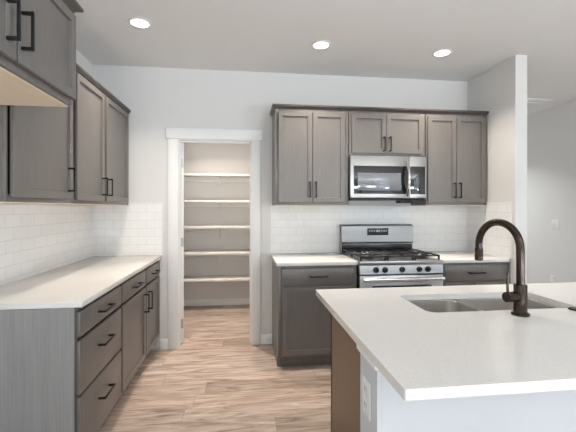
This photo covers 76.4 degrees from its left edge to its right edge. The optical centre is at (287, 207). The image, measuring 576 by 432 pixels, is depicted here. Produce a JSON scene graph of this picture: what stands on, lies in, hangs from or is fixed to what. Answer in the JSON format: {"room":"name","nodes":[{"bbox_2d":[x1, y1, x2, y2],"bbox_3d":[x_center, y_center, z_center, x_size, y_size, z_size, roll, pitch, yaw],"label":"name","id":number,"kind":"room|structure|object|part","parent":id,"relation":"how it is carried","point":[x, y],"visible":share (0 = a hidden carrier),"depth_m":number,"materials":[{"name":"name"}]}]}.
{"room":"kitchen","nodes":[
{"label":"kitchen","id":0,"kind":"room"},
{"bbox_2d":[0,49,92,286],"bbox_3d":[-1.592,0.001,0.803,0.115,2.748,11.215,0,0,-7],"label":"wall","id":1,"kind":"structure","parent":0,"point":[81,60],"depth_m":3.29,"materials":[{"name":"paint"}]},
{"bbox_2d":[0,0,75,106],"bbox_3d":[-1.237,-0.699,1.220,0.680,0.451,0.966,0,0,-7],"label":"upper cabinet","id":2,"kind":"object","parent":1,"relation":"attached to","point":[38,37],"visible":1,"depth_m":1.47,"materials":[{"name":"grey wood"}]},
{"bbox_3d":[-0.923,-0.707,1.034,0.020,0.395,0.480,0,0,-7],"label":"door","id":3,"kind":"part","parent":2,"relation":"part of","materials":[{"name":"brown wood"}]},
{"bbox_3d":[-0.916,-0.630,1.224,0.042,0.140,0.011,0,0,-7],"label":"handle","id":4,"kind":"part","parent":2,"relation":"part of","materials":[{"name":"black metal"}]},
{"bbox_3d":[-0.926,-0.630,1.305,0.042,0.140,0.011,0,0,-7],"label":"handle","id":5,"kind":"part","parent":2,"relation":"part of","materials":[{"name":"black metal"}]},
{"bbox_3d":[-0.970,-0.702,1.253,0.018,0.445,0.966,0,0,-7],"label":"frame","id":6,"kind":"part","parent":2,"relation":"part of","materials":[{"name":"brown wood"}]},
{"bbox_2d":[0,100,75,203],"bbox_3d":[-1.485,-0.467,2.018,0.388,0.886,0.670,0,0,-7],"label":"upper cabinet","id":7,"kind":"object","parent":1,"relation":"attached to","point":[36,142],"visible":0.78,"depth_m":1.96,"materials":[{"name":"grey wood"}]},
{"bbox_3d":[-1.342,-0.176,2.274,0.042,0.152,0.011,0,0,-7],"label":"handle","id":8,"kind":"part","parent":7,"relation":"part of","materials":[{"name":"black metal"}]},
{"bbox_2d":[0,204,92,285],"bbox_3d":[-1.751,0.220,2.592,0.008,0.482,1.836,0,0,-7],"label":"tile backsplash","id":9,"kind":"structure","parent":1,"relation":"attached to","point":[34,239],"depth_m":2.58,"materials":[{"name":"white tile"}]},
{"bbox_2d":[32,71,128,205],"bbox_3d":[-1.599,-0.467,2.938,0.388,0.886,1.180,0,0,-7],"label":"upper cabinet","id":10,"kind":"object","parent":1,"relation":"attached to","point":[100,126],"visible":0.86,"depth_m":2.79,"materials":[{"name":"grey wood"}]},
{"bbox_3d":[-1.417,-0.472,2.633,0.020,0.836,0.479,0,0,-7],"label":"door","id":11,"kind":"part","parent":10,"relation":"part of","materials":[{"name":"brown wood"}]},
{"bbox_2d":[62,0,130,113],"bbox_3d":[-1.213,-0.935,2.159,0.349,0.049,2.823,0,0,-7],"label":"crown molding","id":12,"kind":"structure","parent":10,"relation":"attached to","point":[79,69],"depth_m":2.59,"materials":[{"name":"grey wood"}]},
{"bbox_3d":[-1.477,-0.470,2.953,0.018,0.880,1.180,0,0,-7],"label":"frame","id":13,"kind":"part","parent":10,"relation":"part of","materials":[{"name":"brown wood"}]},
{"bbox_3d":[-1.411,-0.165,2.828,0.042,0.140,0.011,0,0,-7],"label":"handle","id":14,"kind":"part","parent":10,"relation":"part of","materials":[{"name":"black metal"}]},
{"bbox_3d":[-1.486,-0.472,3.192,0.020,0.836,0.564,0,0,-7],"label":"door","id":15,"kind":"part","parent":10,"relation":"part of","materials":[{"name":"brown wood"}]},
{"bbox_2d":[98,304,330,431],"bbox_3d":[1.246,1.435,1.154,5.834,0.120,11.215,0,0,-7],"label":"floor","id":16,"kind":"structure","parent":0,"point":[216,380],"depth_m":2.79,"materials":[{"name":"wood"}]},
{"bbox_2d":[0,285,120,431],"bbox_3d":[-1.359,0.934,2.093,0.662,0.882,0.652,0,0,-7],"label":"base cabinet","id":17,"kind":"object","parent":16,"relation":"on","point":[60,368],"visible":0.91,"depth_m":1.79,"materials":[{"name":"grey wood"}]},
{"bbox_3d":[-1.349,0.934,1.767,0.596,0.882,0.004,0,0,-7],"label":"panel","id":18,"kind":"part","parent":17,"relation":"part of","materials":[{"name":"grey wood"}]},
{"bbox_2d":[0,255,160,309],"bbox_3d":[-1.436,0.476,2.651,0.629,0.030,1.780,0,0,-7],"label":"countertop","id":19,"kind":"structure","parent":17,"relation":"on","point":[77,284],"depth_m":2.24,"materials":[{"name":"stone"}]},
{"bbox_3d":[-1.101,0.882,2.127,0.018,0.778,0.648,0,0,-7],"label":"frame","id":20,"kind":"part","parent":17,"relation":"part of","materials":[{"name":"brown wood"}]},
{"bbox_3d":[-1.081,1.096,2.129,0.020,0.302,0.624,0,0,-7],"label":"drawer","id":21,"kind":"part","parent":17,"relation":"part of","materials":[{"name":"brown wood"}]},
{"bbox_3d":[-1.081,0.796,2.129,0.020,0.266,0.624,0,0,-7],"label":"drawer","id":22,"kind":"part","parent":17,"relation":"part of","materials":[{"name":"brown wood"}]},
{"bbox_3d":[-1.081,0.580,2.129,0.020,0.126,0.624,0,0,-7],"label":"drawer","id":23,"kind":"part","parent":17,"relation":"part of","materials":[{"name":"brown wood"}]},
{"bbox_3d":[-1.051,1.066,2.133,0.042,0.011,0.170,0,0,-7],"label":"handle","id":24,"kind":"part","parent":17,"relation":"part of","materials":[{"name":"black metal"}]},
{"bbox_3d":[-1.051,0.766,2.133,0.042,0.011,0.170,0,0,-7],"label":"handle","id":25,"kind":"part","parent":17,"relation":"part of","materials":[{"name":"black metal"}]},
{"bbox_3d":[-1.051,0.580,2.133,0.042,0.011,0.170,0,0,-7],"label":"handle","id":26,"kind":"part","parent":17,"relation":"part of","materials":[{"name":"black metal"}]},
{"bbox_2d":[119,261,159,393],"bbox_3d":[-1.468,0.934,2.981,0.662,0.882,1.133,0,0,-7],"label":"base cabinet","id":27,"kind":"object","parent":16,"relation":"on","point":[140,293],"visible":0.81,"depth_m":2.88,"materials":[{"name":"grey wood"}]},
{"bbox_3d":[-1.159,0.580,2.759,0.020,0.126,0.592,0,0,-7],"label":"drawer","id":28,"kind":"part","parent":27,"relation":"part of","materials":[{"name":"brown wood"}]},
{"bbox_3d":[-1.159,0.955,2.759,0.020,0.584,0.592,0,0,-7],"label":"door","id":29,"kind":"part","parent":27,"relation":"part of","materials":[{"name":"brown wood"}]},
{"bbox_3d":[-1.129,0.580,2.762,0.042,0.011,0.170,0,0,-7],"label":"handle","id":30,"kind":"part","parent":27,"relation":"part of","materials":[{"name":"black metal"}]},
{"bbox_3d":[-1.160,0.783,3.012,0.042,0.155,0.011,0,0,-7],"label":"handle","id":31,"kind":"part","parent":27,"relation":"part of","materials":[{"name":"black metal"}]},
{"bbox_3d":[-1.228,0.955,3.322,0.020,0.584,0.491,0,0,-7],"label":"door","id":32,"kind":"part","parent":27,"relation":"part of","materials":[{"name":"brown wood"}]},
{"bbox_3d":[-1.228,0.580,3.322,0.020,0.126,0.491,0,0,-7],"label":"drawer","id":33,"kind":"part","parent":27,"relation":"part of","materials":[{"name":"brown wood"}]},
{"bbox_2d":[272,259,356,366],"bbox_3d":[0.223,0.934,3.417,0.688,0.882,0.682,0,0,-7],"label":"base cabinet","id":34,"kind":"object","parent":16,"relation":"on","point":[301,323],"visible":0.61,"depth_m":3.12,"materials":[{"name":"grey wood"}]},
{"bbox_2d":[271,253,357,266],"bbox_3d":[0.215,0.476,3.431,0.705,0.030,0.638,0,0,-7],"label":"countertop","id":35,"kind":"structure","parent":34,"relation":"on","point":[283,259],"depth_m":3.28,"materials":[{"name":"stone"}]},
{"bbox_3d":[0.258,0.580,3.130,0.628,0.134,0.020,0,0,-7],"label":"drawer","id":36,"kind":"part","parent":34,"relation":"part of","materials":[{"name":"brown wood"}]},
{"bbox_3d":[0.258,0.959,3.130,0.628,0.576,0.020,0,0,-7],"label":"door","id":37,"kind":"part","parent":34,"relation":"part of","materials":[{"name":"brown wood"}]},
{"bbox_3d":[0.262,0.580,3.099,0.150,0.011,0.042,0,0,-7],"label":"handle","id":38,"kind":"part","parent":34,"relation":"part of","materials":[{"name":"black metal"}]},
{"bbox_2d":[331,314,359,431],"bbox_3d":[1.360,0.934,1.833,2.200,0.882,0.701,0,0,-7],"label":"base cabinet","id":39,"kind":"object","parent":16,"relation":"on","point":[345,357],"visible":0.02,"depth_m":1.72,"materials":[{"name":"brown wood"}]},
{"bbox_3d":[1.326,0.882,2.111,2.200,0.778,0.018,0,0,-7],"label":"frame","id":40,"kind":"part","parent":39,"relation":"part of","materials":[{"name":"brown wood"}]},
{"bbox_2d":[316,282,575,400],"bbox_3d":[1.388,0.476,1.646,2.341,0.030,1.150,0,0,-7],"label":"countertop","id":41,"kind":"structure","parent":39,"relation":"on","point":[422,354],"depth_m":1.28,"materials":[{"name":"stone"}]},
{"bbox_2d":[409,298,559,312],"bbox_3d":[0.968,0.589,1.819,0.781,0.190,0.372,0,0,-7],"label":"sink","id":42,"kind":"object","parent":41,"relation":"in","point":[475,304],"visible":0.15,"depth_m":1.96,"materials":[{"name":"metal"}]},
{"bbox_3d":[0.758,0.589,1.793,0.359,0.190,0.372,0,0,-7],"label":"bowl","id":43,"kind":"part","parent":42,"relation":"part of","materials":[{"name":"metal"}]},
{"bbox_3d":[1.133,0.589,1.839,0.449,0.190,0.372,0,0,-7],"label":"bowl","id":44,"kind":"part","parent":42,"relation":"part of","materials":[{"name":"metal"}]},
{"bbox_2d":[474,219,529,316],"bbox_3d":[0.968,0.255,1.680,0.118,0.412,0.278,0,0,-7],"label":"faucet","id":45,"kind":"object","parent":41,"relation":"on","point":[518,296],"visible":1,"depth_m":1.57,"materials":[{"name":"brown metal"}]},
{"bbox_3d":[0.970,0.190,1.689,0.033,0.282,0.258,0,0,-17],"label":"spout","id":46,"kind":"part","parent":45,"relation":"part of","materials":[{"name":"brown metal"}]},
{"bbox_3d":[0.936,0.319,1.561,0.011,0.087,0.011,0,0,38],"label":"lever","id":47,"kind":"part","parent":45,"relation":"part of","materials":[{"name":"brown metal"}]},
{"bbox_2d":[340,224,444,287],"bbox_3d":[0.953,0.772,3.467,0.756,1.206,0.724,0,0,-7],"label":"gas range","id":48,"kind":"object","parent":16,"relation":"on","point":[385,255],"visible":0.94,"depth_m":3.27,"materials":[{"name":"silver metal"}]},
{"bbox_2d":[341,253,442,265],"bbox_3d":[0.953,0.475,3.471,0.756,0.034,0.605,0,0,-7],"label":"cooktop","id":49,"kind":"object","parent":48,"relation":"in","point":[374,261],"depth_m":3.20,"materials":[{"name":"metal"}]},
{"bbox_3d":[0.987,0.862,3.191,0.756,0.557,0.035,0,0,-7],"label":"oven door","id":50,"kind":"part","parent":48,"relation":"part of","materials":[{"name":"metal"}]},
{"bbox_3d":[0.988,0.535,3.189,0.756,0.080,0.036,0,0,-7],"label":"control panel","id":51,"kind":"part","parent":48,"relation":"part of","materials":[{"name":"metal"}]},
{"bbox_3d":[0.993,0.609,3.142,0.720,0.032,0.068,0,0,-7],"label":"oven handle","id":52,"kind":"part","parent":48,"relation":"part of","materials":[{"name":"metal"}]},
{"bbox_2d":[441,262,508,285],"bbox_3d":[1.663,0.934,3.596,0.660,0.882,0.682,0,0,-7],"label":"base cabinet","id":53,"kind":"object","parent":16,"relation":"on","point":[483,273],"visible":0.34,"depth_m":3.30,"materials":[{"name":"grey wood"}]},
{"bbox_3d":[1.535,0.959,3.288,0.291,0.576,0.020,0,0,-7],"label":"door","id":54,"kind":"part","parent":53,"relation":"part of","materials":[{"name":"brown wood"}]},
{"bbox_2d":[419,251,509,262],"bbox_3d":[1.655,0.476,3.609,0.659,0.030,0.638,0,0,-7],"label":"countertop","id":55,"kind":"structure","parent":53,"relation":"on","point":[446,256],"depth_m":3.41,"materials":[{"name":"stone"}]},
{"bbox_3d":[1.691,0.580,3.307,0.605,0.134,0.020,0,0,-7],"label":"drawer","id":56,"kind":"part","parent":53,"relation":"part of","materials":[{"name":"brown wood"}]},
{"bbox_3d":[1.839,0.959,3.325,0.306,0.576,0.020,0,0,-7],"label":"door","id":57,"kind":"part","parent":53,"relation":"part of","materials":[{"name":"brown wood"}]},
{"bbox_2d":[184,143,249,298],"bbox_3d":[-0.158,0.001,5.349,3.848,2.748,0.115,0,0,-7],"label":"wall","id":58,"kind":"structure","parent":0,"point":[207,158],"depth_m":5.18,"materials":[{"name":"paint"}]},
{"bbox_2d":[184,173,249,187],"bbox_3d":[-1.170,-0.369,4.998,1.750,0.174,0.328,0,0,-7],"label":"shelf","id":59,"kind":"object","parent":58,"relation":"attached to","point":[188,177],"visible":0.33,"depth_m":5.13,"materials":[{"name":"paint"}]},
{"bbox_2d":[184,200,249,212],"bbox_3d":[-1.170,-0.017,4.998,1.750,0.174,0.328,0,0,-7],"label":"shelf","id":60,"kind":"object","parent":58,"relation":"attached to","point":[187,203],"visible":0.41,"depth_m":5.15,"materials":[{"name":"paint"}]},
{"bbox_2d":[184,297,249,305],"bbox_3d":[-1.189,1.328,5.156,1.754,0.095,0.014,0,0,-7],"label":"baseboard","id":61,"kind":"structure","parent":58,"relation":"attached to","point":[218,301],"depth_m":5.17,"materials":[{"name":"paint"}]},
{"bbox_2d":[184,225,249,237],"bbox_3d":[-1.170,0.330,4.998,1.750,0.174,0.328,0,0,-7],"label":"shelf","id":62,"kind":"object","parent":58,"relation":"attached to","point":[187,228],"visible":0.4,"depth_m":5.09,"materials":[{"name":"paint"}]},
{"bbox_2d":[184,274,249,287],"bbox_3d":[-1.170,1.036,4.998,1.750,0.174,0.328,0,0,-7],"label":"shelf","id":63,"kind":"object","parent":58,"relation":"attached to","point":[245,277],"visible":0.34,"depth_m":4.93,"materials":[{"name":"paint"}]},
{"bbox_2d":[184,249,249,261],"bbox_3d":[-1.170,0.680,4.998,1.750,0.174,0.328,0,0,-7],"label":"shelf","id":64,"kind":"object","parent":58,"relation":"attached to","point":[187,253],"visible":0.37,"depth_m":5.00,"materials":[{"name":"paint"}]},
{"bbox_2d":[93,65,467,348],"bbox_3d":[0.034,0.001,3.797,3.848,2.748,0.115,0,0,-7],"label":"wall","id":65,"kind":"structure","parent":0,"point":[158,99],"depth_m":3.66,"materials":[{"name":"paint"}]},
{"bbox_2d":[93,203,161,255],"bbox_3d":[-1.543,0.205,3.539,0.635,0.511,0.008,0,0,-7],"label":"tile backsplash","id":66,"kind":"structure","parent":65,"relation":"attached to","point":[134,229],"depth_m":3.54,"materials":[{"name":"white tile"}]},
{"bbox_2d":[160,339,167,348],"bbox_3d":[-1.211,1.328,3.578,0.076,0.095,0.014,0,0,-7],"label":"baseboard","id":67,"kind":"structure","parent":65,"relation":"attached to","point":[163,342],"depth_m":3.57,"materials":[{"name":"paint"}]},
{"bbox_2d":[168,138,177,348],"bbox_3d":[-1.126,0.348,3.585,0.090,2.055,0.019,0,0,-7],"label":"trim","id":68,"kind":"structure","parent":65,"relation":"attached to","point":[172,142],"depth_m":3.58,"materials":[{"name":"paint"}]},
{"bbox_2d":[181,143,183,342],"bbox_3d":[-1.179,0.350,4.019,0.114,2.027,0.710,0,0,-24],"label":"door","id":69,"kind":"structure","parent":65,"relation":"in","point":[182,144],"depth_m":3.69,"materials":[{"name":"paint"}]},
{"bbox_2d":[166,128,261,140],"bbox_3d":[-0.725,-0.731,3.631,0.937,0.101,0.026,0,0,-7],"label":"trim","id":70,"kind":"structure","parent":65,"relation":"attached to","point":[179,133],"depth_m":3.62,"materials":[{"name":"paint"}]},
{"bbox_2d":[178,139,250,347],"bbox_3d":[-0.733,0.343,3.703,0.750,2.065,0.119,0,0,-7],"label":"trim","id":71,"kind":"structure","parent":65,"relation":"attached to","point":[180,141],"depth_m":3.66,"materials":[{"name":"paint"}]},
{"bbox_2d":[251,140,259,344],"bbox_3d":[-0.323,0.348,3.685,0.089,2.055,0.019,0,0,-7],"label":"trim","id":72,"kind":"structure","parent":65,"relation":"attached to","point":[255,144],"depth_m":3.67,"materials":[{"name":"paint"}]},
{"bbox_2d":[260,334,271,344],"bbox_3d":[-0.219,1.328,3.701,0.118,0.095,0.014,0,0,-7],"label":"baseboard","id":73,"kind":"structure","parent":65,"relation":"attached to","point":[264,339],"depth_m":3.69,"materials":[{"name":"paint"}]},
{"bbox_2d":[272,108,347,205],"bbox_3d":[0.210,-0.474,3.565,0.699,0.901,0.386,0,0,-7],"label":"upper cabinet","id":74,"kind":"object","parent":65,"relation":"attached to","point":[310,146],"visible":1,"depth_m":3.42,"materials":[{"name":"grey wood"}]},
{"bbox_3d":[0.069,-0.474,3.404,0.319,0.841,0.020,0,0,-7],"label":"door","id":75,"kind":"part","parent":74,"relation":"part of","materials":[{"name":"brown wood"}]},
{"bbox_3d":[0.384,-0.474,3.443,0.308,0.841,0.020,0,0,-7],"label":"door","id":76,"kind":"part","parent":74,"relation":"part of","materials":[{"name":"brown wood"}]},
{"bbox_2d":[270,104,488,116],"bbox_3d":[0.908,-0.943,3.669,2.158,0.034,0.346,0,0,-7],"label":"crown molding","id":77,"kind":"structure","parent":74,"relation":"on","point":[286,106],"depth_m":3.50,"materials":[{"name":"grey wood"}]},
{"bbox_2d":[270,206,466,253],"bbox_3d":[0.882,0.219,3.840,2.135,0.484,0.008,0,0,-7],"label":"tile backsplash","id":78,"kind":"structure","parent":65,"relation":"attached to","point":[293,229],"depth_m":3.81,"materials":[{"name":"white tile"}]},
{"bbox_2d":[348,111,424,156],"bbox_3d":[0.941,-0.714,3.655,0.760,0.422,0.386,0,0,-7],"label":"upper cabinet","id":79,"kind":"object","parent":65,"relation":"attached to","point":[370,133],"visible":0.91,"depth_m":3.51,"materials":[{"name":"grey wood"}]},
{"bbox_3d":[0.772,-0.709,3.491,0.340,0.372,0.020,0,0,-7],"label":"door","id":80,"kind":"part","parent":79,"relation":"part of","materials":[{"name":"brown wood"}]},
{"bbox_3d":[0.916,-0.610,3.479,0.011,0.140,0.042,0,0,-7],"label":"handle","id":81,"kind":"part","parent":79,"relation":"part of","materials":[{"name":"black metal"}]},
{"bbox_2d":[348,155,425,202],"bbox_3d":[0.938,-0.270,3.623,0.751,0.446,0.434,0,0,-7],"label":"microwave","id":82,"kind":"object","parent":79,"relation":"attached to","point":[400,179],"visible":0.94,"depth_m":3.47,"materials":[{"name":"silver metal"}]},
{"bbox_3d":[0.871,-0.294,3.478,0.580,0.398,0.029,0,0,-7],"label":"door","id":83,"kind":"part","parent":82,"relation":"part of","materials":[{"name":"metal"}]},
{"bbox_3d":[0.881,-0.265,3.464,0.534,0.265,0.003,0,0,-7],"label":"door glass","id":84,"kind":"part","parent":82,"relation":"part of","materials":[{"name":"black glass"}]},
{"bbox_3d":[1.137,-0.280,3.464,0.030,0.346,0.070,0,0,-7],"label":"door handle","id":85,"kind":"part","parent":82,"relation":"part of","materials":[{"name":"metal"}]},
{"bbox_3d":[1.244,-0.294,3.524,0.168,0.398,0.029,0,0,-7],"label":"control panel","id":86,"kind":"part","parent":82,"relation":"part of","materials":[{"name":"metal"}]},
{"bbox_3d":[1.125,-0.709,3.535,0.364,0.372,0.020,0,0,-7],"label":"door","id":87,"kind":"part","parent":79,"relation":"part of","materials":[{"name":"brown wood"}]},
{"bbox_2d":[411,113,485,205],"bbox_3d":[1.643,-0.474,3.742,0.633,0.901,0.386,0,0,-7],"label":"upper cabinet","id":88,"kind":"object","parent":65,"relation":"attached to","point":[455,144],"visible":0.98,"depth_m":3.59,"materials":[{"name":"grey wood"}]},
{"bbox_3d":[1.504,-0.474,3.582,0.294,0.841,0.020,0,0,-7],"label":"door","id":89,"kind":"part","parent":88,"relation":"part of","materials":[{"name":"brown wood"}]},
{"bbox_3d":[1.628,-0.172,3.567,0.011,0.150,0.042,0,0,-7],"label":"handle","id":90,"kind":"part","parent":88,"relation":"part of","materials":[{"name":"black metal"}]},
{"bbox_3d":[1.805,-0.474,3.619,0.305,0.841,0.020,0,0,-7],"label":"door","id":91,"kind":"part","parent":88,"relation":"part of","materials":[{"name":"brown wood"}]},
{"bbox_2d":[74,0,575,114],"bbox_3d":[1.246,-1.433,1.154,5.834,0.120,11.215,0,0,-7],"label":"ceiling","id":92,"kind":"structure","parent":0,"point":[367,38],"depth_m":2.93,"materials":[{"name":"paint"}]},
{"bbox_2d":[127,17,151,28],"bbox_3d":[-1.095,-1.368,2.711,0.172,0.008,0.172,0,0,-7],"label":"recessed light","id":93,"kind":"object","parent":92,"relation":"in","point":[138,22],"visible":1,"depth_m":2.70,"materials":[{"name":"white plastic"}]},
{"bbox_2d":[131,19,148,27],"bbox_3d":[-1.095,-1.367,2.711,0.123,0.004,0.123,0,0,-7],"label":"diffuser","id":94,"kind":"object","parent":93,"relation":"attached to","point":[138,23],"depth_m":2.71,"materials":[{"name":"white plastic"}]},
{"bbox_2d":[311,40,330,49],"bbox_3d":[0.277,-1.368,3.075,0.172,0.008,0.172,0,0,-7],"label":"recessed light","id":95,"kind":"object","parent":92,"relation":"in","point":[319,44],"visible":1,"depth_m":3.06,"materials":[{"name":"white plastic"}]},
{"bbox_2d":[314,42,327,48],"bbox_3d":[0.277,-1.367,3.075,0.123,0.004,0.123,0,0,-7],"label":"diffuser","id":96,"kind":"object","parent":95,"relation":"attached to","point":[317,45],"depth_m":3.08,"materials":[{"name":"white plastic"}]},
{"bbox_2d":[432,48,452,56],"bbox_3d":[1.360,-1.368,3.234,0.172,0.008,0.172,0,0,-7],"label":"recessed light","id":97,"kind":"object","parent":92,"relation":"in","point":[441,52],"visible":1,"depth_m":3.22,"materials":[{"name":"white plastic"}]},
{"bbox_2d":[435,50,449,55],"bbox_3d":[1.360,-1.367,3.234,0.123,0.004,0.123,0,0,-7],"label":"diffuser","id":98,"kind":"object","parent":97,"relation":"attached to","point":[438,52],"depth_m":3.22,"materials":[{"name":"white plastic"}]},
{"bbox_2d":[527,98,552,103],"bbox_3d":[3.130,-1.363,4.670,0.420,0.018,0.150,0,0,-7],"label":"ceiling vent","id":99,"kind":"object","parent":92,"relation":"in","point":[529,100],"visible":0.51,"depth_m":4.66,"materials":[{"name":"metal"}]},
{"bbox_2d":[360,353,575,431],"bbox_3d":[1.403,0.944,1.389,2.275,0.862,0.168,0,0,-7],"label":"wall","id":100,"kind":"structure","parent":0,"point":[549,411],"depth_m":1.21,"materials":[{"name":"paint"}]},
{"bbox_2d":[362,375,370,421],"bbox_3d":[0.268,0.648,1.253,0.009,0.124,0.076,0,0,-7],"label":"outlet cover","id":101,"kind":"object","parent":100,"relation":"attached to","point":[366,386],"visible":1,"depth_m":1.24,"materials":[{"name":"white plastic"}]},
{"bbox_2d":[363,382,366,412],"bbox_3d":[0.266,0.648,1.253,0.004,0.090,0.034,0,0,-7],"label":"socket","id":102,"kind":"object","parent":101,"relation":"attached to","point":[364,383],"depth_m":1.26,"materials":[{"name":"white plastic"}]},
{"bbox_2d":[356,344,377,370],"bbox_3d":[1.401,0.503,1.389,2.297,0.022,0.188,0,0,-7],"label":"cap","id":103,"kind":"object","parent":100,"relation":"on","point":[373,366],"visible":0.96,"depth_m":1.23,"materials":[{"name":"paint"}]},
{"bbox_2d":[468,55,526,283],"bbox_3d":[1.873,0.001,5.071,0.115,2.748,3.595,0,0,-7],"label":"wall","id":104,"kind":"structure","parent":0,"point":[501,90],"depth_m":3.37,"materials":[{"name":"paint"}]},
{"bbox_2d":[467,202,511,258],"bbox_3d":[1.987,0.203,3.647,0.008,0.516,0.661,0,0,-7],"label":"tile backsplash","id":105,"kind":"structure","parent":104,"relation":"attached to","point":[497,241],"depth_m":3.57,"materials":[{"name":"white tile"}]},
{"bbox_2d":[527,100,575,283],"bbox_3d":[4.076,0.001,1.563,0.115,2.748,11.100,0,0,-7],"label":"wall","id":106,"kind":"structure","parent":0,"point":[551,132],"depth_m":5.00,"materials":[{"name":"paint"}]},
{"bbox_2d":[550,275,554,282],"bbox_3d":[3.591,0.975,4.969,0.010,0.124,0.076,0,0,-7],"label":"outlet cover","id":107,"kind":"object","parent":106,"relation":"attached to","point":[552,277],"visible":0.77,"depth_m":4.97,"materials":[{"name":"white plastic"}]},
{"bbox_2d":[551,219,559,228],"bbox_3d":[3.596,0.217,4.926,0.010,0.124,0.124,0,0,-7],"label":"light switch","id":108,"kind":"object","parent":106,"relation":"attached to","point":[555,224],"visible":1,"depth_m":4.92,"materials":[{"name":"white plastic"}]}
]}

